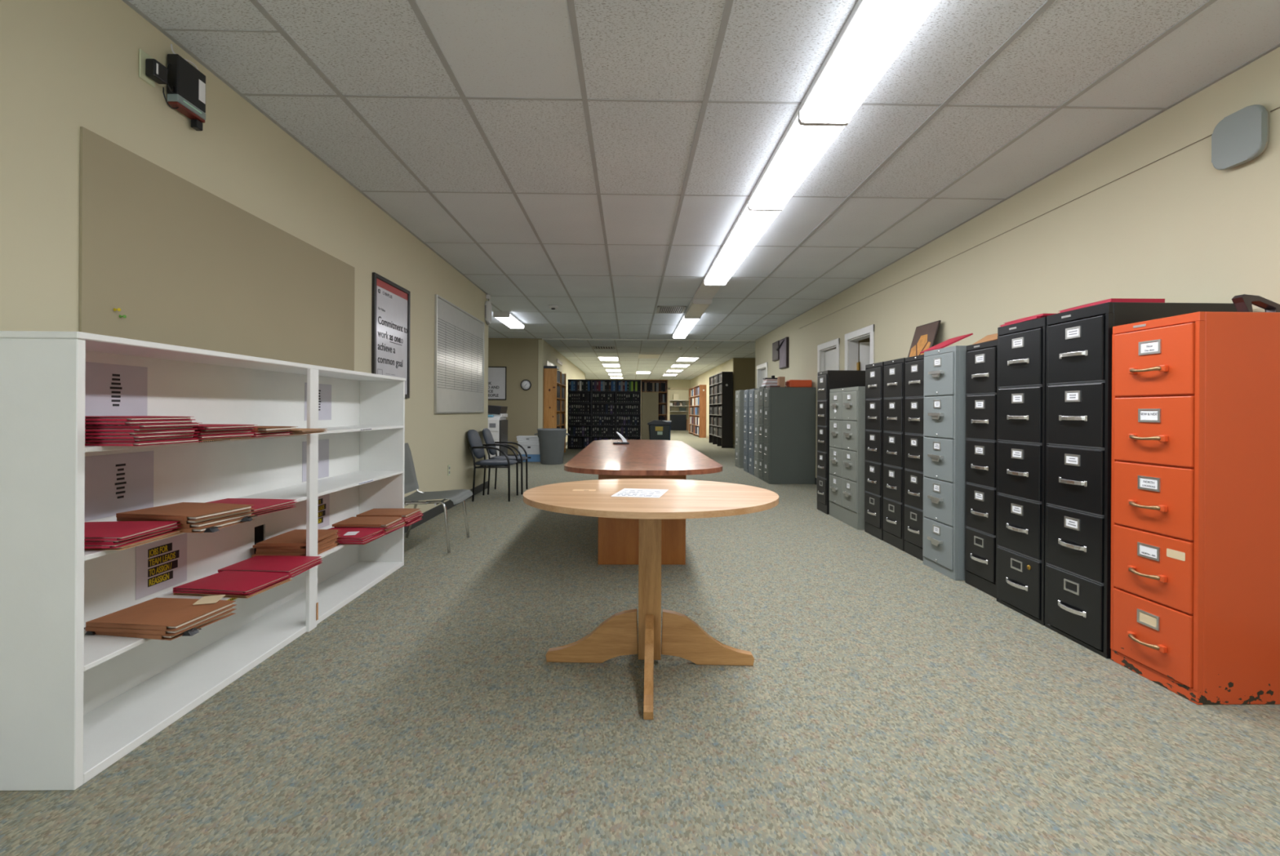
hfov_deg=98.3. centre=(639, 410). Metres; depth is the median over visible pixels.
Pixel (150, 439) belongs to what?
folder
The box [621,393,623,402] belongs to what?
binder
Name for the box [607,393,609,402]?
binder
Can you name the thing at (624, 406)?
binder
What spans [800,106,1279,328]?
cable
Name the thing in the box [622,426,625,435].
binder
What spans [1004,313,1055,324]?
folder
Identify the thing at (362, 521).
pocket
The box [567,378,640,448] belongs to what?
bookcase
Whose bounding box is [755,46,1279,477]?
wall
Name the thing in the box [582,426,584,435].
binder
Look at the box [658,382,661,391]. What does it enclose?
book
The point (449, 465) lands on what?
wall outlet
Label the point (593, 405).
binder
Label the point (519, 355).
wall
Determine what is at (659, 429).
recycling bin
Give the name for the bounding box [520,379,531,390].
wall clock
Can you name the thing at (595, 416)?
binder
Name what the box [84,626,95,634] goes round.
binder clip
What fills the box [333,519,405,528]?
folder
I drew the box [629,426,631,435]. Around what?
binder
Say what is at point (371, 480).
label
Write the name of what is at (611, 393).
binder
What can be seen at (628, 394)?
binder
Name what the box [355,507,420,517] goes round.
pocket
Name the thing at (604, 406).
binder
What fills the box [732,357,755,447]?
wall
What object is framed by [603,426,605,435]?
binder
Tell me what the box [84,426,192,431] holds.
folder
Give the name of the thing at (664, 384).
book
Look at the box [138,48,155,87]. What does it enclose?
outlet plate
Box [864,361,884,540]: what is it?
filing cabinet
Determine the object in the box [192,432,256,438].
folder
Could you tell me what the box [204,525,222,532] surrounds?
binder clip
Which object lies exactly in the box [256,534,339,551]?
pocket
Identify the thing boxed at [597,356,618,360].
recessed light
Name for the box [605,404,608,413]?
binder
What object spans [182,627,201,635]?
binder clip
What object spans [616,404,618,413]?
binder
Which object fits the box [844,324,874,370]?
trim
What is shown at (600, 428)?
binder
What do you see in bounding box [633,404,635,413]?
binder
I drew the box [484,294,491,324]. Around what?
wall speaker
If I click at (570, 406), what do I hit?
binder
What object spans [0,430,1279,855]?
floor
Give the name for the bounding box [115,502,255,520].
pocket
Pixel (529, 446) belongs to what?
carton
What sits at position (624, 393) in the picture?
binder
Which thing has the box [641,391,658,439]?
partition panel
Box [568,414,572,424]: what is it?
binder
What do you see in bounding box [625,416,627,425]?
binder
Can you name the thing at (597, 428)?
binder
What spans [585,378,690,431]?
wall
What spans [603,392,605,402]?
binder
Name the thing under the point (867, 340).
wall
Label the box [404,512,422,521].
folder
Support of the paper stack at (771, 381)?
on the paper stack at (766, 383)
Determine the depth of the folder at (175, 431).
1.65 m
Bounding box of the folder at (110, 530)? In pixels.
[84,520,181,540]
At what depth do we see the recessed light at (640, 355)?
15.77 m
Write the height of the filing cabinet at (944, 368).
1.508 m
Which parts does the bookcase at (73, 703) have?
panel, shelf, panel, shelf, shelf, panel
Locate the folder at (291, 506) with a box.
[252,505,296,515]
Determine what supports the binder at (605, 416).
on the bookcase at (591, 391)
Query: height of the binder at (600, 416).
0.252 m
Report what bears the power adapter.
attached to the wall at (66, 66)
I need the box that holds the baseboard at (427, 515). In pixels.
[404,480,488,533]
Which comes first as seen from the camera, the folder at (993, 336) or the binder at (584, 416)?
the folder at (993, 336)
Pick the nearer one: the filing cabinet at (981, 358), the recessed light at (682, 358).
the filing cabinet at (981, 358)
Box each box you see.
[162,44,205,130]
[543,365,559,369]
[672,393,678,399]
[777,376,785,386]
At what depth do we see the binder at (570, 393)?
15.29 m
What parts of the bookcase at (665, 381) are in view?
panel, panel, shelf, panel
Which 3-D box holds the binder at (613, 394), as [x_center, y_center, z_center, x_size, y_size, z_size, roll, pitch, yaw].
[-0.745,-0.344,15.419,0.061,0.258,0.222,0,0,-1]
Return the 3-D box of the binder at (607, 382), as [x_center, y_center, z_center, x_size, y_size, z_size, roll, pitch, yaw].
[-0.890,-0.671,15.416,0.055,0.270,0.222,0,0,-1]
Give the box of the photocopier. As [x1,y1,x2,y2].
[487,404,507,458]
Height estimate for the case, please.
0.115 m
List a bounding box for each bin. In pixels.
[647,419,671,439]
[663,420,671,439]
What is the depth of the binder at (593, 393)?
15.30 m
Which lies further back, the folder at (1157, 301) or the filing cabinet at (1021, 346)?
the filing cabinet at (1021, 346)
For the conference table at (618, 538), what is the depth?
3.87 m
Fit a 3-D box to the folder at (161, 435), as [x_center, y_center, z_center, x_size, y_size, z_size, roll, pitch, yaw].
[-1.641,0.077,1.736,0.320,0.011,0.238,0,0,-4]
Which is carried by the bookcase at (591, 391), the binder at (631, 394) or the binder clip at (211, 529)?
the binder at (631, 394)
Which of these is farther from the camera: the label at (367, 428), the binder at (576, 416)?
the binder at (576, 416)
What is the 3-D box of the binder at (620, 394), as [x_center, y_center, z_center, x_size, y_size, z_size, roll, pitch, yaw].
[-0.559,-0.343,15.422,0.057,0.258,0.222,0,0,-1]
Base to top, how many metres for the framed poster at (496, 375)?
0.732 m
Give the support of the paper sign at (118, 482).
attached to the bookcase at (73, 703)
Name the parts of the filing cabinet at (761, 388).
drawer, drawer, drawer, drawer, drawer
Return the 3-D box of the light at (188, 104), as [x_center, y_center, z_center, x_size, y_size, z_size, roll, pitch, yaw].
[-1.946,-1.318,2.406,0.001,0.006,0.100,0,0,-1]
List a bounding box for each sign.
[84,361,147,416]
[84,450,153,521]
[135,533,186,599]
[317,493,329,528]
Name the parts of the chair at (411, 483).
backrest, leg, leg, seat, leg, leg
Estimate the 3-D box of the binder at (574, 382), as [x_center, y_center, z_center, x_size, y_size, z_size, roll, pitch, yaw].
[-1.821,-0.676,15.400,0.055,0.270,0.222,0,0,-1]
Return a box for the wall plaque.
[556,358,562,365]
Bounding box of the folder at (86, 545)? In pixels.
[84,529,177,548]
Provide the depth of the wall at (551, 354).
16.52 m
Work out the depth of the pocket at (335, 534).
2.69 m
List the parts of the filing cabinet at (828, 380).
drawer, drawer, drawer, drawer, drawer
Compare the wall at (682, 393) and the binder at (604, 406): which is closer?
the binder at (604, 406)
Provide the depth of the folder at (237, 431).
1.98 m
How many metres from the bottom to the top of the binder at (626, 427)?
0.262 m
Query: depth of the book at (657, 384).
15.39 m
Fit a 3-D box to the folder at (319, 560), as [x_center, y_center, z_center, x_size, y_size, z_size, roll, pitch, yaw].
[-1.688,0.716,2.543,0.320,0.011,0.238,0,0,2]
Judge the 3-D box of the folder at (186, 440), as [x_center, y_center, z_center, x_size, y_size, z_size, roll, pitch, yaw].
[-1.636,0.099,1.750,0.320,0.011,0.238,0,0,1]
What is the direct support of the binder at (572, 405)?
on the bookcase at (591, 391)
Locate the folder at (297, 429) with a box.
[288,427,325,431]
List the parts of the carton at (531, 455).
lid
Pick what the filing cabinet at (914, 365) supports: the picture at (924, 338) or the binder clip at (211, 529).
the picture at (924, 338)
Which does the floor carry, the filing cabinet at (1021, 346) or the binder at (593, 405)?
the filing cabinet at (1021, 346)
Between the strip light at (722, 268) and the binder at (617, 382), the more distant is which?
the binder at (617, 382)
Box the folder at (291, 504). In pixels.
[251,502,294,514]
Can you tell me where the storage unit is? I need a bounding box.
[679,407,685,410]
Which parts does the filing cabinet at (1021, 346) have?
handle, handle, handle, handle, handle, drawer rail, drawer rail, drawer, drawer, drawer rail, drawer rail, drawer, drawer, drawer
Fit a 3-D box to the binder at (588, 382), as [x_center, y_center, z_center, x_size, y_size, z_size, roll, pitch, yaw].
[-1.418,-0.674,15.408,0.055,0.270,0.220,0,0,-1]
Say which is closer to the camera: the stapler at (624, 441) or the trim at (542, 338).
the stapler at (624, 441)
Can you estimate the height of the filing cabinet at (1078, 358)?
1.568 m
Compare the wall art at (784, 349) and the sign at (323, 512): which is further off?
the wall art at (784, 349)
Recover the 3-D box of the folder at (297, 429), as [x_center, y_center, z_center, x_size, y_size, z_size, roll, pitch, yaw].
[-1.655,0.091,2.539,0.320,0.009,0.238,0,0,-6]
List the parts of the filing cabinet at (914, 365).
handle, drawer rail, drawer rail, drawer, drawer, handle, handle, handle, drawer rail, drawer rail, drawer, handle, drawer, drawer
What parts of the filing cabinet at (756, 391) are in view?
drawer, drawer, drawer, drawer, drawer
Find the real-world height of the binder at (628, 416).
0.268 m
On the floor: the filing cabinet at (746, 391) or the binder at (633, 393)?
the filing cabinet at (746, 391)
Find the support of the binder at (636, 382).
on the bookcase at (591, 391)
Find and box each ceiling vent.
[591,346,615,348]
[655,305,686,313]
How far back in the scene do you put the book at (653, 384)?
15.39 m
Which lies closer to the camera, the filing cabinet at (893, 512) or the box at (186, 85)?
the box at (186, 85)
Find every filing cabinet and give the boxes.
[734,390,744,467]
[743,389,749,472]
[748,388,758,475]
[754,388,759,478]
[758,386,786,480]
[763,386,815,484]
[817,369,865,514]
[829,386,865,529]
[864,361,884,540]
[882,357,905,551]
[903,354,924,560]
[922,345,966,579]
[964,339,997,598]
[995,316,1046,625]
[1044,302,1237,657]
[1110,311,1279,704]
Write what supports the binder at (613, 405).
on the bookcase at (591, 391)
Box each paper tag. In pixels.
[192,594,225,604]
[343,531,359,535]
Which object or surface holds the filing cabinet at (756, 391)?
on the floor
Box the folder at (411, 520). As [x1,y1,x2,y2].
[404,513,422,522]
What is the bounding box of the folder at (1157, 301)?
[1058,300,1164,313]
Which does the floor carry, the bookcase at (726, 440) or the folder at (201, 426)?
the bookcase at (726, 440)
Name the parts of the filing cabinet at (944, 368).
handle, handle, handle, handle, handle, drawer, drawer, drawer, drawer, drawer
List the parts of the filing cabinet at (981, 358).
handle, handle, handle, handle, handle, drawer rail, drawer rail, drawer, drawer rail, drawer, drawer rail, drawer, drawer, drawer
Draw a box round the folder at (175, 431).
[84,428,196,435]
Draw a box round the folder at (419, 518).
[404,517,422,525]
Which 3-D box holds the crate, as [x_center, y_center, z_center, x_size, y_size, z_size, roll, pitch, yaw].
[2.053,0.662,30.365,0.930,0.860,0.450,0,0,-1]
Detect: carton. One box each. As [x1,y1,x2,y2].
[516,435,538,440]
[517,440,539,451]
[518,451,540,461]
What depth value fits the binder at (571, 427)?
15.29 m
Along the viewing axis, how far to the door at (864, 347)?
6.95 m
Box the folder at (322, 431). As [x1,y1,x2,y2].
[288,430,324,434]
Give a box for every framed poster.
[371,271,410,398]
[488,366,506,399]
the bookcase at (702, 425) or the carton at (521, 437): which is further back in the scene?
the bookcase at (702, 425)
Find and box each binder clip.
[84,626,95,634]
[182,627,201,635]
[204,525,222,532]
[240,515,257,521]
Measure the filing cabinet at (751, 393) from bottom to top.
1.455 m
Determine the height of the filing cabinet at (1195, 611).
1.458 m
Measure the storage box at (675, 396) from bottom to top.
0.339 m
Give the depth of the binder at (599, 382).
15.30 m
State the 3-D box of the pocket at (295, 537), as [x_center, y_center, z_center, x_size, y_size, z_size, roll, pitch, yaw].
[-1.744,0.651,2.843,0.240,0.015,0.320,0,0,-2]
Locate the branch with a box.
[776,339,784,351]
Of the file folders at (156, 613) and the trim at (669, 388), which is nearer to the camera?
the file folders at (156, 613)
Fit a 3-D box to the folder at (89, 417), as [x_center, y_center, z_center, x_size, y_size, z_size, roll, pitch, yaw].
[-1.654,0.024,1.739,0.320,0.011,0.238,0,0,-1]
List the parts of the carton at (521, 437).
lid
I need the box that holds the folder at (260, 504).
[205,497,297,511]
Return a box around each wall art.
[772,340,779,360]
[779,337,788,368]
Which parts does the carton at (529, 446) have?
lid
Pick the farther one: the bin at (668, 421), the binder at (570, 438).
the binder at (570, 438)
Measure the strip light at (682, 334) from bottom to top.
0.095 m
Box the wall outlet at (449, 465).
[448,464,450,475]
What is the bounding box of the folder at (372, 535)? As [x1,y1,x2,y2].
[336,531,383,541]
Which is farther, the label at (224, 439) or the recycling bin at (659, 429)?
the recycling bin at (659, 429)
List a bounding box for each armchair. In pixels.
[466,429,518,501]
[482,427,528,494]
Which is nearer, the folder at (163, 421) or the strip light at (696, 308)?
the folder at (163, 421)
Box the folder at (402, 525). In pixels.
[382,523,405,533]
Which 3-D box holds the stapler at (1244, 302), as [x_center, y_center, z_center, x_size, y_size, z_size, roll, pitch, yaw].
[2.440,-0.409,2.183,0.200,0.088,0.044,0,0,-7]
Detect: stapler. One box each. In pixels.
[613,431,629,444]
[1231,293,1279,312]
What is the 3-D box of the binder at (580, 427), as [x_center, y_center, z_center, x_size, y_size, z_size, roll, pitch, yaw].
[-1.636,0.582,15.403,0.058,0.266,0.222,0,0,-1]
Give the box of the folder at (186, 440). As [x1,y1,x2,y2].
[84,438,203,445]
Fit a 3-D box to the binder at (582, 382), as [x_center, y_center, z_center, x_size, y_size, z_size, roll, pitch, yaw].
[-1.591,-0.675,15.404,0.055,0.270,0.222,0,0,-1]
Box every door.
[761,368,765,384]
[824,347,835,370]
[859,342,870,370]
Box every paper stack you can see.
[762,382,777,384]
[763,380,777,382]
[764,378,777,381]
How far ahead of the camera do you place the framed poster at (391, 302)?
4.50 m
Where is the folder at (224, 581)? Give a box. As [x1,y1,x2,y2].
[173,570,291,593]
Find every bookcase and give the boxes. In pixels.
[0,330,405,790]
[543,368,565,452]
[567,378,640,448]
[640,379,667,439]
[688,384,706,437]
[708,371,733,448]
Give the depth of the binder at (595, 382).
15.30 m
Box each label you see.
[197,439,231,443]
[359,479,373,484]
[360,427,372,431]
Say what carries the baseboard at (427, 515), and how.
attached to the wall at (66, 66)
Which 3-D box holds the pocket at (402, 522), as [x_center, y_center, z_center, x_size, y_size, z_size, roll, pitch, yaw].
[-1.642,0.703,3.385,0.320,0.015,0.240,0,0,4]
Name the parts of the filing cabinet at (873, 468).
handle, handle, handle, handle, handle, drawer rail, drawer rail, drawer, drawer rail, drawer, drawer, drawer, drawer, drawer rail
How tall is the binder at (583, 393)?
0.264 m
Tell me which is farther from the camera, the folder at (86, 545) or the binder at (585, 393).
the binder at (585, 393)
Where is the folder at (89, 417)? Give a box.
[84,415,195,420]
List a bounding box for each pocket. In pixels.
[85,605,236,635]
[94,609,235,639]
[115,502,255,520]
[116,509,254,524]
[172,518,255,533]
[177,512,253,528]
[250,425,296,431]
[251,540,337,556]
[253,533,339,548]
[255,537,338,554]
[256,528,339,546]
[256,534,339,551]
[317,542,338,554]
[332,515,403,526]
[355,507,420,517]
[382,520,406,531]
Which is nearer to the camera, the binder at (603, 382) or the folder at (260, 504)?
the folder at (260, 504)
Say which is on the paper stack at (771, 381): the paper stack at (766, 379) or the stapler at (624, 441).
the paper stack at (766, 379)
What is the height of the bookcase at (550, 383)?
2.000 m
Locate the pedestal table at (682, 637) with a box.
[523,478,778,719]
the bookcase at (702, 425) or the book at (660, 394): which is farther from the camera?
the bookcase at (702, 425)
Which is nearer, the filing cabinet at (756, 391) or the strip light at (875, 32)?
the strip light at (875, 32)
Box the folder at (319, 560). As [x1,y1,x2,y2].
[288,558,322,574]
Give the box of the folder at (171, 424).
[84,422,199,427]
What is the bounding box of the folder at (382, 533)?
[335,532,386,543]
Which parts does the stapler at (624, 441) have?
lever arm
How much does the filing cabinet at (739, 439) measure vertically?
1.475 m
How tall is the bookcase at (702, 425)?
2.120 m
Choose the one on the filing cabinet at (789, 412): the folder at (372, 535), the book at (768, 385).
the book at (768, 385)
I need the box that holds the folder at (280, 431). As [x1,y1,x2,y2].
[250,430,288,434]
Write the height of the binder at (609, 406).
0.247 m
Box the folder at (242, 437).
[198,435,250,440]
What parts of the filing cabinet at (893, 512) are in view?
handle, handle, handle, handle, handle, drawer rail, drawer, drawer rail, drawer rail, drawer rail, drawer, drawer, drawer, drawer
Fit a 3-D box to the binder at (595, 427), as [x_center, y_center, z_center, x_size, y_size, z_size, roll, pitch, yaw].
[-1.228,0.584,15.410,0.058,0.267,0.222,0,0,-1]
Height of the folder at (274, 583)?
0.011 m
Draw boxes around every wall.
[0,0,488,512]
[488,337,542,453]
[542,339,585,442]
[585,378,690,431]
[670,389,688,418]
[690,358,733,435]
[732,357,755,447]
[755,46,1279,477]
[857,337,870,362]
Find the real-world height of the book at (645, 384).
0.246 m
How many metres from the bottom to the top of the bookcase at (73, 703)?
1.293 m
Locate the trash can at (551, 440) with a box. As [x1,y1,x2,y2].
[534,427,569,464]
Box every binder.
[568,380,571,390]
[568,392,571,402]
[568,404,571,413]
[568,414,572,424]
[568,437,571,447]
[570,426,573,435]
[571,392,573,402]
[571,404,573,413]
[573,381,575,390]
[573,393,576,402]
[573,415,575,424]
[573,426,576,435]
[573,437,575,447]
[575,404,577,413]
[575,415,577,424]
[575,426,577,435]
[575,436,577,447]
[577,381,579,391]
[577,392,580,402]
[577,404,580,413]
[579,415,582,424]
[579,426,582,435]
[579,436,582,447]
[581,381,583,391]
[582,392,584,402]
[582,404,584,413]
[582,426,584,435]
[583,381,586,391]
[583,415,586,424]
[584,392,586,402]
[584,404,586,413]
[584,426,586,435]
[584,436,586,447]
[586,392,590,402]
[586,404,590,413]
[586,415,588,424]
[586,426,589,435]
[587,381,590,391]
[588,415,591,424]
[592,392,595,402]
[592,404,595,413]
[594,381,596,391]
[594,415,596,424]
[594,426,597,435]
[596,392,599,402]
[596,404,599,413]
[596,414,599,424]
[596,426,599,435]
[598,381,600,391]
[599,404,601,413]
[599,415,601,424]
[599,426,601,435]
[600,392,603,402]
[601,415,604,425]
[602,381,604,391]
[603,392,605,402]
[603,404,605,413]
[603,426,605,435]
[604,415,606,425]
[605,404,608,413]
[605,426,608,435]
[606,381,608,391]
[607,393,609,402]
[608,381,611,391]
[608,404,610,413]
[608,415,610,425]
[609,392,612,402]
[609,426,612,435]
[612,392,614,402]
[612,404,614,413]
[612,426,614,435]
[613,381,615,391]
[613,415,615,425]
[616,381,618,391]
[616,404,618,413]
[616,415,618,425]
[618,393,621,402]
[618,404,621,413]
[618,415,621,425]
[620,381,622,391]
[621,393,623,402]
[621,415,623,425]
[622,404,625,413]
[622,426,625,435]
[623,392,626,402]
[624,381,626,391]
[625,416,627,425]
[625,426,627,435]
[626,404,629,413]
[627,393,630,402]
[627,415,630,425]
[629,404,631,413]
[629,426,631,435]
[630,393,632,402]
[631,381,633,391]
[632,392,635,402]
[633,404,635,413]
[634,415,636,425]
[635,381,637,391]
[635,404,638,413]
[635,426,638,435]
[636,393,639,402]
[636,416,639,425]
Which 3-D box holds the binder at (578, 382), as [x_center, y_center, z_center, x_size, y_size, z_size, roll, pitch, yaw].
[-1.706,-0.675,15.402,0.055,0.270,0.222,0,0,-1]
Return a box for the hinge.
[856,361,860,370]
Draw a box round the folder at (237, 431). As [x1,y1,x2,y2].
[193,430,254,435]
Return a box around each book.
[644,382,646,391]
[646,382,648,391]
[649,382,652,391]
[652,382,654,391]
[656,382,658,391]
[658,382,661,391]
[658,393,661,402]
[662,382,665,391]
[662,404,664,413]
[765,385,780,387]
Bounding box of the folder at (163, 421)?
[84,419,196,424]
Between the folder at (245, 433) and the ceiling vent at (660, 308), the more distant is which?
the ceiling vent at (660, 308)
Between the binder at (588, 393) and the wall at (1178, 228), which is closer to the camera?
the wall at (1178, 228)
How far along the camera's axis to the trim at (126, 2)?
3.07 m
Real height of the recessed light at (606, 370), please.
0.012 m
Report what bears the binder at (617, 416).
on the bookcase at (591, 391)
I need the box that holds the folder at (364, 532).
[328,527,384,539]
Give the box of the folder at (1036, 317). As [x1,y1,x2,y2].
[999,315,1046,327]
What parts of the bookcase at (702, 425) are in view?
panel, panel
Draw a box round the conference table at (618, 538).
[564,439,722,564]
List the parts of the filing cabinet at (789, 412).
drawer, drawer, drawer, drawer, drawer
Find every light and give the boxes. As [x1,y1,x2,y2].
[183,100,201,113]
[493,311,524,328]
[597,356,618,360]
[601,363,620,366]
[605,368,621,371]
[608,373,622,375]
[609,376,622,378]
[635,371,650,373]
[638,353,660,358]
[662,373,677,375]
[666,368,683,372]
[670,364,690,367]
[672,325,690,338]
[675,356,698,360]
[677,312,699,329]
[684,297,711,318]
[703,248,746,285]
[720,197,782,256]
[748,106,847,210]
[799,0,939,124]
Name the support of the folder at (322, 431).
on the bookcase at (73, 703)
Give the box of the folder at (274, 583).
[173,574,292,595]
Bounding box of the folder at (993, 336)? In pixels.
[972,333,997,344]
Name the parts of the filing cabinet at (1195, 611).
handle, handle, handle, handle, handle, drawer, drawer, drawer, drawer, drawer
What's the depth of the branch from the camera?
10.02 m
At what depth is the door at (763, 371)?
11.73 m
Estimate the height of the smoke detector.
0.058 m
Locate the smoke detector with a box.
[548,304,558,309]
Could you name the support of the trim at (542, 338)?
attached to the wall at (519, 355)
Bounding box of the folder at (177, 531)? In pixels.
[84,529,182,550]
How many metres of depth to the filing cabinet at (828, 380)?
5.83 m
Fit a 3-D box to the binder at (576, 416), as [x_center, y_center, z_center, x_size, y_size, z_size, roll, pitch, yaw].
[-1.756,0.281,15.401,0.053,0.246,0.222,0,0,-1]
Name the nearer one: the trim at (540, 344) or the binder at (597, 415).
the trim at (540, 344)
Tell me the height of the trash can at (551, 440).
0.700 m
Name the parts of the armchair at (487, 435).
leg, backrest, leg, arm leg, seat, arm leg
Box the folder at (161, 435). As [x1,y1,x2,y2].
[84,431,198,438]
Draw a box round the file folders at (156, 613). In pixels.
[85,597,236,630]
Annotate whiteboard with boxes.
[434,293,484,413]
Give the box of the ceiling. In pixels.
[128,0,1279,379]
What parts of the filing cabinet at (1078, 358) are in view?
handle, handle, handle, handle, handle, drawer rail, drawer, drawer rail, drawer rail, drawer, drawer, drawer rail, drawer, drawer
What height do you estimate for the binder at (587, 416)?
0.257 m
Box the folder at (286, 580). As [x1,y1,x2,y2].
[173,577,291,598]
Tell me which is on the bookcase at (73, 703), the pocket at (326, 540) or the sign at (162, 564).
the sign at (162, 564)
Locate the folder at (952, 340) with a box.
[920,333,973,353]
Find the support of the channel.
attached to the ceiling
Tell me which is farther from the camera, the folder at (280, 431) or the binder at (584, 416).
the binder at (584, 416)
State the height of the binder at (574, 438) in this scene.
0.260 m
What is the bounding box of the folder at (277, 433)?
[250,431,292,436]
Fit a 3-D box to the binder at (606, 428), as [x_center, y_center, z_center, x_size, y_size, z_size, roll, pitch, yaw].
[-0.923,0.595,15.416,0.054,0.248,0.222,0,0,-1]
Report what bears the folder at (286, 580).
on the bookcase at (73, 703)
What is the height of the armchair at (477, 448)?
0.835 m
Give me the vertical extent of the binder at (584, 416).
0.263 m
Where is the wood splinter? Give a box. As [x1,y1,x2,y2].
[315,601,318,620]
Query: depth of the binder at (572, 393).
15.29 m
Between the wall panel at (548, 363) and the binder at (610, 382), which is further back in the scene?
the binder at (610, 382)
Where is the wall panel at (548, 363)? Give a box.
[546,360,554,365]
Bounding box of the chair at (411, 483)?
[404,442,472,552]
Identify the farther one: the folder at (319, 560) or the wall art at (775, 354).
the wall art at (775, 354)
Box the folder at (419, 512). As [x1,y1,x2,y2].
[401,511,422,519]
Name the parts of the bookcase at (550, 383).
panel, panel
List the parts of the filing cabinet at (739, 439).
drawer, drawer, drawer, drawer, drawer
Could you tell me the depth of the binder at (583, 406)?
15.29 m
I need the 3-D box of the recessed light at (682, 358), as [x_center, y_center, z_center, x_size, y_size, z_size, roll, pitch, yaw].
[1.441,-1.553,16.858,0.600,0.012,1.200,0,0,-1]
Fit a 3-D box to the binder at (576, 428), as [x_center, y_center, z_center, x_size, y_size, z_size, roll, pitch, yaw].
[-1.759,0.590,15.401,0.058,0.248,0.222,0,0,-1]
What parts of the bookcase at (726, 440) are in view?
panel, panel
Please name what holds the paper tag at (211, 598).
on the file folders at (156, 613)
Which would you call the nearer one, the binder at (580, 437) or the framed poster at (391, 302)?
the framed poster at (391, 302)
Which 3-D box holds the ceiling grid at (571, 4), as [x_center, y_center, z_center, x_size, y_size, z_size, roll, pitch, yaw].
[0.162,-1.571,14.205,9.400,0.016,35.600,0,0,-1]
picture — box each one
[772,342,777,359]
[779,337,786,367]
[907,320,941,356]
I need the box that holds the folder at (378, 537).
[337,537,378,544]
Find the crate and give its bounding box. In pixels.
[670,414,686,430]
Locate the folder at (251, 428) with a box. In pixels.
[194,426,256,431]
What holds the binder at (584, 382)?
on the bookcase at (591, 391)
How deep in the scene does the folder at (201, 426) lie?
1.99 m
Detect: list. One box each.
[302,439,328,481]
[304,382,331,420]
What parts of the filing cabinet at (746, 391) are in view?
drawer, drawer, drawer, drawer, drawer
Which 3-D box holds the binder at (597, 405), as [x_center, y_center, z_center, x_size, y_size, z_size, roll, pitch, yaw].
[-1.166,-0.031,15.411,0.055,0.258,0.222,0,0,-1]
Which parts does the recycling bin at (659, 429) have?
lid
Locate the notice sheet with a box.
[610,488,668,497]
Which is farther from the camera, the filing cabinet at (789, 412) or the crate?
the crate
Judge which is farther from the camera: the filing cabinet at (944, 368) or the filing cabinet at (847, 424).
the filing cabinet at (847, 424)
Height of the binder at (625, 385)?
0.270 m
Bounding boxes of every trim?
[121,0,1279,340]
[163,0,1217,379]
[537,339,543,428]
[542,337,755,341]
[667,387,689,431]
[756,361,767,388]
[817,337,839,375]
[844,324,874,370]
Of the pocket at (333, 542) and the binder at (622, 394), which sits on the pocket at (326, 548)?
the pocket at (333, 542)
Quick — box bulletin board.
[79,126,355,370]
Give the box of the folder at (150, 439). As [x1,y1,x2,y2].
[84,435,196,441]
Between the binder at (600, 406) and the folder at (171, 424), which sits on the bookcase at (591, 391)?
the binder at (600, 406)
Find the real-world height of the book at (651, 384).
0.247 m
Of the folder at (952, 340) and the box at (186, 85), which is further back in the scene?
the folder at (952, 340)
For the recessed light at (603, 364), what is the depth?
18.96 m
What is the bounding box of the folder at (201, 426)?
[191,423,254,429]
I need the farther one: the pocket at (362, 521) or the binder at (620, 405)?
the binder at (620, 405)
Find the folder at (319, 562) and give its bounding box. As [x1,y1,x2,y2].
[290,561,322,577]
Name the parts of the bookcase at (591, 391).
panel, shelf, shelf, shelf, shelf, shelf, shelf, panel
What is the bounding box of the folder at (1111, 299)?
[1057,297,1164,313]
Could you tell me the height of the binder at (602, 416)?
0.261 m
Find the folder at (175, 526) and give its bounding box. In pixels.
[84,524,181,543]
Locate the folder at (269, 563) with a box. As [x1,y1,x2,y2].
[217,555,321,573]
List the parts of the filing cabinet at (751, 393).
drawer, drawer, drawer, drawer, drawer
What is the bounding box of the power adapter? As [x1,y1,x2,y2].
[138,48,167,87]
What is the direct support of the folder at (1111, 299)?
on the folder at (1157, 301)
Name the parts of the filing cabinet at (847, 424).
handle, handle, handle, handle, drawer, drawer, drawer, drawer, handle, handle, handle, handle, drawer, drawer, drawer, drawer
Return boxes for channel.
[693,277,721,298]
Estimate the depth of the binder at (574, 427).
15.29 m
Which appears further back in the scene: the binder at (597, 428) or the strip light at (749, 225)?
the binder at (597, 428)
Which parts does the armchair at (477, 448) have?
leg, backrest, leg, arm leg, seat frame, seat, arm leg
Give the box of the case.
[785,379,812,386]
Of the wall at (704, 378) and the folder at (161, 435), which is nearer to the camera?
the folder at (161, 435)
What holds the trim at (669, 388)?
attached to the wall at (671, 383)

